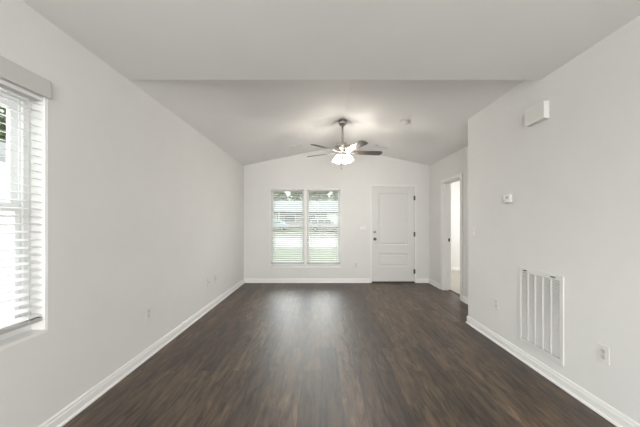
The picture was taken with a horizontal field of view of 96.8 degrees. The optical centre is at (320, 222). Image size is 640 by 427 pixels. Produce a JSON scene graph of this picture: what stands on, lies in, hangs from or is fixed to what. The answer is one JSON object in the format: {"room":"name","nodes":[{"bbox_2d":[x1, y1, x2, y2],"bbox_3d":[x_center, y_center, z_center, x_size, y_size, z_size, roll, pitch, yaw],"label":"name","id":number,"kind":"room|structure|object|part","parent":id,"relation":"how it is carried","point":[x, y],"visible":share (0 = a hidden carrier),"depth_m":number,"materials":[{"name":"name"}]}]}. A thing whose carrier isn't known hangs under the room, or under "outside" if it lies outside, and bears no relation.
{"room":"empty living room","nodes":[
{"label":"empty living room","id":0,"kind":"room"},
{"bbox_2d":[0,106,5,142],"bbox_3d":[-20.706,-4.028,19.242,6.233,11.896,6.149,0,0,0],"label":"tree","id":1,"kind":"object","parent":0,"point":[2,118],"visible":0.04,"depth_m":19.09,"materials":[{"name":"green plant"}]},
{"bbox_2d":[0,0,243,426],"bbox_3d":[-1.715,0.025,1.245,0.150,2.490,9.590,0,0,0],"label":"wall","id":2,"kind":"structure","parent":0,"point":[143,208],"depth_m":2.19,"materials":[{"name":"paint"}]},
{"bbox_2d":[0,77,47,350],"bbox_3d":[-1.713,-0.052,1.222,0.150,1.416,0.963,0,0,0],"label":"window","id":3,"kind":"structure","parent":2,"relation":"in","point":[7,340],"depth_m":1.67,"materials":[{"name":"white plastic"}]},
{"bbox_3d":[-1.770,-0.387,1.222,0.024,0.633,0.849,0,0,0],"label":"sash","id":4,"kind":"part","parent":3,"relation":"part of","materials":[{"name":"white plastic"}]},
{"bbox_3d":[-1.744,0.237,1.222,0.023,0.694,0.849,0,0,0],"label":"sash","id":5,"kind":"part","parent":3,"relation":"part of","materials":[{"name":"white plastic"}]},
{"bbox_3d":[-1.756,-0.057,1.222,0.063,1.382,0.939,0,0,0],"label":"frame","id":6,"kind":"part","parent":3,"relation":"part of","materials":[{"name":"white plastic"}]},
{"bbox_3d":[-1.689,0.645,1.222,0.102,0.022,0.963,0,0,0],"label":"sill","id":7,"kind":"part","parent":3,"relation":"part of","materials":[{"name":"white paint"}]},
{"bbox_2d":[0,55,50,334],"bbox_3d":[-1.664,-0.136,1.222,0.087,1.431,0.977,0,0,0],"label":"window blind","id":8,"kind":"object","parent":3,"relation":"attached to","point":[10,71],"visible":1,"depth_m":1.57,"materials":[{"name":"white plastic"}]},
{"bbox_3d":[-1.680,0.569,1.222,0.048,0.022,0.935,0,0,0],"label":"rail","id":9,"kind":"part","parent":8,"relation":"part of","materials":[{"name":"grey plastic"}]},
{"bbox_3d":[-1.680,-0.066,1.609,0.055,1.271,0.004,0,0,0],"label":"ladder cord","id":10,"kind":"part","parent":8,"relation":"part of","materials":[{"name":"white fabric"}]},
{"bbox_2d":[38,279,244,426],"bbox_3d":[-1.627,1.225,1.320,0.026,0.090,9.440,0,0,0],"label":"baseboard","id":11,"kind":"structure","parent":2,"relation":"attached to","point":[70,411],"depth_m":2.32,"materials":[{"name":"white paint"}]},
{"bbox_2d":[146,306,150,319],"bbox_3d":[-1.635,0.855,2.690,0.009,0.118,0.075,0,0,0],"label":"wall outlet","id":12,"kind":"object","parent":2,"relation":"attached to","point":[148,309],"visible":1,"depth_m":2.69,"materials":[{"name":"white plastic"}]},
{"bbox_2d":[129,80,523,165],"bbox_3d":[0.328,-1.490,4.305,4.235,0.540,3.770,0,0,0],"label":"ceiling","id":13,"kind":"structure","parent":0,"point":[252,121],"depth_m":3.65,"materials":[{"name":"paint"}]},
{"bbox_2d":[288,144,301,148],"bbox_3d":[-0.494,-1.453,5.409,0.266,0.063,0.142,0,0,0],"label":"air register","id":14,"kind":"object","parent":13,"relation":"attached to","point":[300,145],"visible":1,"depth_m":5.40,"materials":[{"name":"white metal"}]},
{"bbox_2d":[307,119,381,168],"bbox_3d":[0.372,-1.247,4.510,1.217,0.806,1.230,0,0,0],"label":"ceiling fan","id":15,"kind":"object","parent":13,"relation":"hanging from","point":[342,147],"visible":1,"depth_m":4.44,"materials":[{"name":"silver metal"}]},
{"bbox_3d":[0.040,-1.120,4.210,0.470,0.037,0.132,0,0,-43],"label":"fan blade","id":16,"kind":"part","parent":15,"relation":"part of","materials":[{"name":"brown wood"}]},
{"bbox_3d":[0.513,-1.120,4.118,0.132,0.037,0.470,0,0,-25],"label":"fan blade","id":17,"kind":"part","parent":15,"relation":"part of","materials":[{"name":"brown wood"}]},
{"bbox_3d":[0.747,-1.120,4.540,0.470,0.037,0.132,0,0,-7],"label":"fan blade","id":18,"kind":"part","parent":15,"relation":"part of","materials":[{"name":"brown wood"}]},
{"bbox_2d":[374,144,388,148],"bbox_3d":[1.146,-1.459,5.429,0.266,0.062,0.142,0,0,0],"label":"air register","id":19,"kind":"object","parent":13,"relation":"attached to","point":[375,145],"visible":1,"depth_m":5.42,"materials":[{"name":"white metal"}]},
{"bbox_2d":[399,119,408,124],"bbox_3d":[1.189,-1.436,4.060,0.139,0.064,0.140,0,0,6],"label":"smoke detector","id":20,"kind":"object","parent":13,"relation":"attached to","point":[402,121],"visible":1,"depth_m":4.02,"materials":[{"name":"white plastic"}]},
{"bbox_2d":[22,0,639,79],"bbox_3d":[0.105,-1.475,-0.565,3.790,0.510,5.970,0,0,0],"label":"ceiling","id":21,"kind":"structure","parent":0,"point":[139,39],"depth_m":1.82,"materials":[{"name":"paint"}]},
{"bbox_2d":[244,147,429,279],"bbox_3d":[0.328,-0.180,6.115,4.235,2.900,0.150,0,0,0],"label":"wall","id":22,"kind":"structure","parent":0,"point":[356,175],"depth_m":6.04,"materials":[{"name":"paint"}]},
{"bbox_2d":[270,188,340,267],"bbox_3d":[-0.330,0.107,6.113,1.510,1.705,0.150,0,0,0],"label":"window","id":23,"kind":"structure","parent":22,"relation":"in","point":[305,194],"depth_m":6.12,"materials":[{"name":"white plastic"}]},
{"bbox_2d":[271,189,303,263],"bbox_3d":[-0.716,0.067,6.080,0.711,1.596,0.055,0,0,0],"label":"window blind","id":24,"kind":"object","parent":23,"relation":"attached to","point":[272,249],"visible":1,"depth_m":6.07,"materials":[{"name":"white plastic"}]},
{"bbox_3d":[-0.716,0.854,6.080,0.711,0.022,0.048,0,0,0],"label":"rail","id":25,"kind":"part","parent":24,"relation":"part of","materials":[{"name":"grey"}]},
{"bbox_3d":[-0.716,-0.311,6.170,0.675,0.803,0.024,0,0,0],"label":"sash","id":26,"kind":"part","parent":23,"relation":"part of","materials":[{"name":"white plastic"}]},
{"bbox_3d":[-0.716,0.469,6.144,0.675,0.838,0.023,0,0,0],"label":"sash","id":27,"kind":"part","parent":23,"relation":"part of","materials":[{"name":"white plastic"}]},
{"bbox_3d":[-0.716,0.102,6.157,0.715,1.671,0.063,0,0,0],"label":"frame","id":28,"kind":"part","parent":23,"relation":"part of","materials":[{"name":"white plastic"}]},
{"bbox_3d":[-0.330,0.949,6.089,1.510,0.022,0.102,0,0,0],"label":"sill","id":29,"kind":"part","parent":23,"relation":"part of","materials":[{"name":"white paint"}]},
{"bbox_2d":[307,189,339,263],"bbox_3d":[0.056,0.067,6.080,0.711,1.596,0.055,0,0,0],"label":"window blind","id":30,"kind":"object","parent":23,"relation":"attached to","point":[308,249],"visible":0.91,"depth_m":6.07,"materials":[{"name":"white plastic"}]},
{"bbox_3d":[0.056,0.854,6.080,0.711,0.022,0.048,0,0,0],"label":"rail","id":31,"kind":"part","parent":30,"relation":"part of","materials":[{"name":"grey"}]},
{"bbox_3d":[0.056,-0.311,6.170,0.675,0.803,0.024,0,0,0],"label":"sash","id":32,"kind":"part","parent":23,"relation":"part of","materials":[{"name":"white plastic"}]},
{"bbox_3d":[0.056,0.469,6.144,0.675,0.838,0.023,0,0,0],"label":"sash","id":33,"kind":"part","parent":23,"relation":"part of","materials":[{"name":"white plastic"}]},
{"bbox_3d":[0.056,0.102,6.157,0.715,1.671,0.063,0,0,0],"label":"frame","id":34,"kind":"part","parent":23,"relation":"part of","materials":[{"name":"white plastic"}]},
{"bbox_2d":[245,278,369,282],"bbox_3d":[-0.284,1.225,6.027,2.659,0.090,0.026,0,0,0],"label":"baseboard","id":35,"kind":"structure","parent":22,"relation":"attached to","point":[247,280],"depth_m":6.03,"materials":[{"name":"white paint"}]},
{"bbox_2d":[359,225,365,230],"bbox_3d":[0.885,0.105,6.034,0.164,0.118,0.011,0,0,0],"label":"light switch","id":36,"kind":"object","parent":22,"relation":"attached to","point":[361,227],"visible":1,"depth_m":6.03,"materials":[{"name":"white plastic"}]},
{"bbox_2d":[370,185,415,282],"bbox_3d":[1.535,0.233,6.082,0.980,2.075,0.216,0,0,0],"label":"door","id":37,"kind":"structure","parent":22,"relation":"in","point":[392,207],"depth_m":6.04,"materials":[{"name":"white paint"}]},
{"bbox_2d":[416,278,428,282],"bbox_3d":[2.155,1.225,6.027,0.259,0.090,0.026,0,0,0],"label":"baseboard","id":38,"kind":"structure","parent":22,"relation":"attached to","point":[418,280],"depth_m":6.03,"materials":[{"name":"white paint"}]},
{"bbox_2d":[62,270,615,426],"bbox_3d":[1.605,1.327,2.035,6.790,0.126,11.170,0,0,0],"label":"floor","id":39,"kind":"structure","parent":0,"point":[267,354],"depth_m":2.41,"materials":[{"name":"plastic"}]},
{"bbox_2d":[430,146,467,297],"bbox_3d":[2.377,0.025,4.760,0.135,2.490,2.560,0,0,0],"label":"wall","id":40,"kind":"structure","parent":0,"point":[456,163],"depth_m":5.49,"materials":[{"name":"paint"}]},
{"bbox_2d":[429,279,440,288],"bbox_3d":[2.297,1.225,5.741,0.026,0.090,0.598,0,0,0],"label":"baseboard","id":41,"kind":"structure","parent":40,"relation":"attached to","point":[434,283],"depth_m":5.72,"materials":[{"name":"white paint"}]},
{"bbox_2d":[441,173,462,299],"bbox_3d":[2.377,0.225,5.035,0.169,2.090,0.810,0,0,0],"label":"door frame","id":42,"kind":"structure","parent":40,"relation":"in","point":[445,183],"depth_m":5.36,"materials":[{"name":"white paint"}]},
{"bbox_2d":[461,295,467,303],"bbox_3d":[2.297,1.225,4.132,0.026,0.090,0.992,0,0,0],"label":"baseboard","id":43,"kind":"structure","parent":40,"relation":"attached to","point":[464,299],"depth_m":4.53,"materials":[{"name":"white paint"}]},
{"bbox_2d":[451,181,459,266],"bbox_3d":[3.772,0.085,7.680,2.655,2.610,0.120,0,0,0],"label":"wall","id":44,"kind":"structure","parent":0,"point":[455,187],"depth_m":7.62,"materials":[{"name":"paint"}]},
{"bbox_2d":[468,15,639,423],"bbox_3d":[1.935,-0.022,0.030,0.130,2.583,7.160,0,0,0],"label":"wall","id":45,"kind":"structure","parent":0,"point":[572,176],"depth_m":2.11,"materials":[{"name":"paint"}]},
{"bbox_2d":[472,227,476,236],"bbox_3d":[1.864,0.105,3.450,0.011,0.118,0.100,0,0,0],"label":"light switch","id":46,"kind":"object","parent":45,"relation":"attached to","point":[474,229],"visible":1,"depth_m":3.44,"materials":[{"name":"white plastic"}]},
{"bbox_2d":[494,297,498,309],"bbox_3d":[1.865,0.860,3.020,0.009,0.118,0.075,0,0,0],"label":"wall outlet","id":47,"kind":"object","parent":45,"relation":"attached to","point":[496,301],"visible":1,"depth_m":3.02,"materials":[{"name":"white plastic"}]},
{"bbox_2d":[503,194,512,203],"bbox_3d":[1.855,-0.240,2.820,0.031,0.090,0.116,0,0,0],"label":"thermostat","id":48,"kind":"object","parent":45,"relation":"attached to","point":[508,198],"visible":1,"depth_m":2.79,"materials":[{"name":"grey plastic"}]},
{"bbox_2d":[525,100,548,126],"bbox_3d":[1.845,-0.930,2.430,0.050,0.146,0.220,0,0,0],"label":"door chime","id":49,"kind":"object","parent":45,"relation":"attached to","point":[538,113],"visible":1,"depth_m":2.40,"materials":[{"name":"grey plastic"}]},
{"bbox_2d":[518,267,563,366],"bbox_3d":[1.860,0.760,2.428,0.020,0.690,0.495,0,0,0],"label":"air vent","id":50,"kind":"object","parent":45,"relation":"in","point":[540,294],"visible":1,"depth_m":2.38,"materials":[{"name":"white metal"}]},
{"bbox_2d":[466,315,639,426],"bbox_3d":[1.857,1.225,0.112,0.026,0.090,7.024,0,0,0],"label":"baseboard","id":51,"kind":"structure","parent":45,"relation":"attached to","point":[605,410],"depth_m":2.18,"materials":[{"name":"white paint"}]},
{"bbox_2d":[598,343,609,365],"bbox_3d":[1.865,0.865,1.875,0.009,0.118,0.075,0,0,0],"label":"wall outlet","id":52,"kind":"object","parent":45,"relation":"attached to","point":[603,351],"visible":1,"depth_m":1.87,"materials":[{"name":"white plastic"}]},
{"label":"outside","id":53,"kind":"structure","parent":0,"visible":0},
{"bbox_3d":[-30.920,1.670,-1.250,58.160,0.300,37.500,0,0,0],"label":"driveway","id":54,"kind":"object","parent":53,"visible":0},
{"bbox_2d":[0,142,10,276],"bbox_3d":[-12.150,-0.480,12.250,10.700,5.200,9.500,0,0,0],"label":"house","id":55,"kind":"structure","parent":54,"relation":"on","point":[2,145],"depth_m":8.00,"materials":[{"name":"white"}]},
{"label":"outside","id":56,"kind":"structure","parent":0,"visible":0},
{"bbox_2d":[274,229,337,237],"bbox_3d":[0.000,0.970,44.500,120.000,1.700,31.000,0,0,0],"label":"lawn","id":57,"kind":"structure","parent":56,"point":[274,229],"depth_m":34.45,"materials":[{"name":"green plant"}]},
{"bbox_2d":[274,221,289,229],"bbox_3d":[-6.608,0.371,38.500,4.576,1.400,1.810,0,0,0],"label":"car","id":58,"kind":"object","parent":57,"relation":"on","point":[275,222],"visible":0.24,"depth_m":37.64,"materials":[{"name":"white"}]},
{"bbox_2d":[274,202,337,227],"bbox_3d":[-2.250,-1.323,49.850,24.500,5.350,11.300,0,0,0],"label":"house","id":59,"kind":"structure","parent":57,"relation":"on","point":[284,221],"depth_m":46.00,"materials":[{"name":"white"}]},
{"bbox_3d":[-5.050,-0.748,45.969,1.860,1.360,0.058,0,0,0],"label":"window trim","id":60,"kind":"part","parent":59,"relation":"part of","materials":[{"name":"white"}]},
{"bbox_3d":[2.300,-0.358,45.925,2.600,2.180,0.030,0,0,0],"label":"panel","id":61,"kind":"part","parent":59,"relation":"part of","materials":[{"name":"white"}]},
{"bbox_2d":[309,192,329,200],"bbox_3d":[-0.811,-5.090,59.744,5.759,11.220,5.608,0,0,0],"label":"tree","id":62,"kind":"object","parent":57,"relation":"on","point":[313,196],"visible":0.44,"depth_m":58.77,"materials":[{"name":"green plant"}]},
{"bbox_2d":[309,220,337,231],"bbox_3d":[0.608,0.276,37.501,4.576,1.680,1.810,0,0,-4],"label":"car","id":63,"kind":"object","parent":57,"relation":"on","point":[311,221],"visible":0.38,"depth_m":36.65,"materials":[{"name":"silver metal"}]},
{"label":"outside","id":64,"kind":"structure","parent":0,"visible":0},
{"bbox_2d":[274,252,337,260],"bbox_3d":[27.700,1.670,11.900,64.600,0.300,11.200,0,0,0],"label":"lawn","id":65,"kind":"structure","parent":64,"point":[274,252],"depth_m":12.89,"materials":[{"name":"green plant"}]},
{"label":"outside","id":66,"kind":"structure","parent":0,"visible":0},
{"bbox_2d":[274,239,337,247],"bbox_3d":[0.000,1.670,23.250,120.000,0.300,11.500,0,0,0],"label":"street","id":67,"kind":"structure","parent":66,"point":[274,239],"depth_m":21.06,"materials":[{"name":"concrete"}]},
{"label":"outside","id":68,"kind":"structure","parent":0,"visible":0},
{"bbox_3d":[0.000,-0.155,100.000,120.000,1.150,80.000,0,0,0],"label":"hillside","id":69,"kind":"object","parent":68,"visible":0},
{"bbox_2d":[274,192,289,200],"bbox_3d":[-9.717,-5.485,60.124,6.136,12.010,5.312,0,0,0],"label":"tree","id":70,"kind":"object","parent":69,"relation":"on","point":[278,196],"visible":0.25,"depth_m":58.90,"materials":[{"name":"green plant"}]},
{"bbox_2d":[288,192,301,200],"bbox_3d":[-5.176,-6.050,66.555,5.507,12.554,6.381,0,0,0],"label":"tree","id":71,"kind":"object","parent":69,"relation":"on","point":[295,196],"visible":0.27,"depth_m":64.36,"materials":[{"name":"green plant"}]},
{"bbox_2d":[329,192,337,200],"bbox_3d":[4.773,-6.007,66.776,4.842,12.467,6.500,0,0,-45],"label":"tree","id":72,"kind":"object","parent":69,"relation":"on","point":[334,196],"visible":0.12,"depth_m":66.48,"materials":[{"name":"green plant"}]}
]}

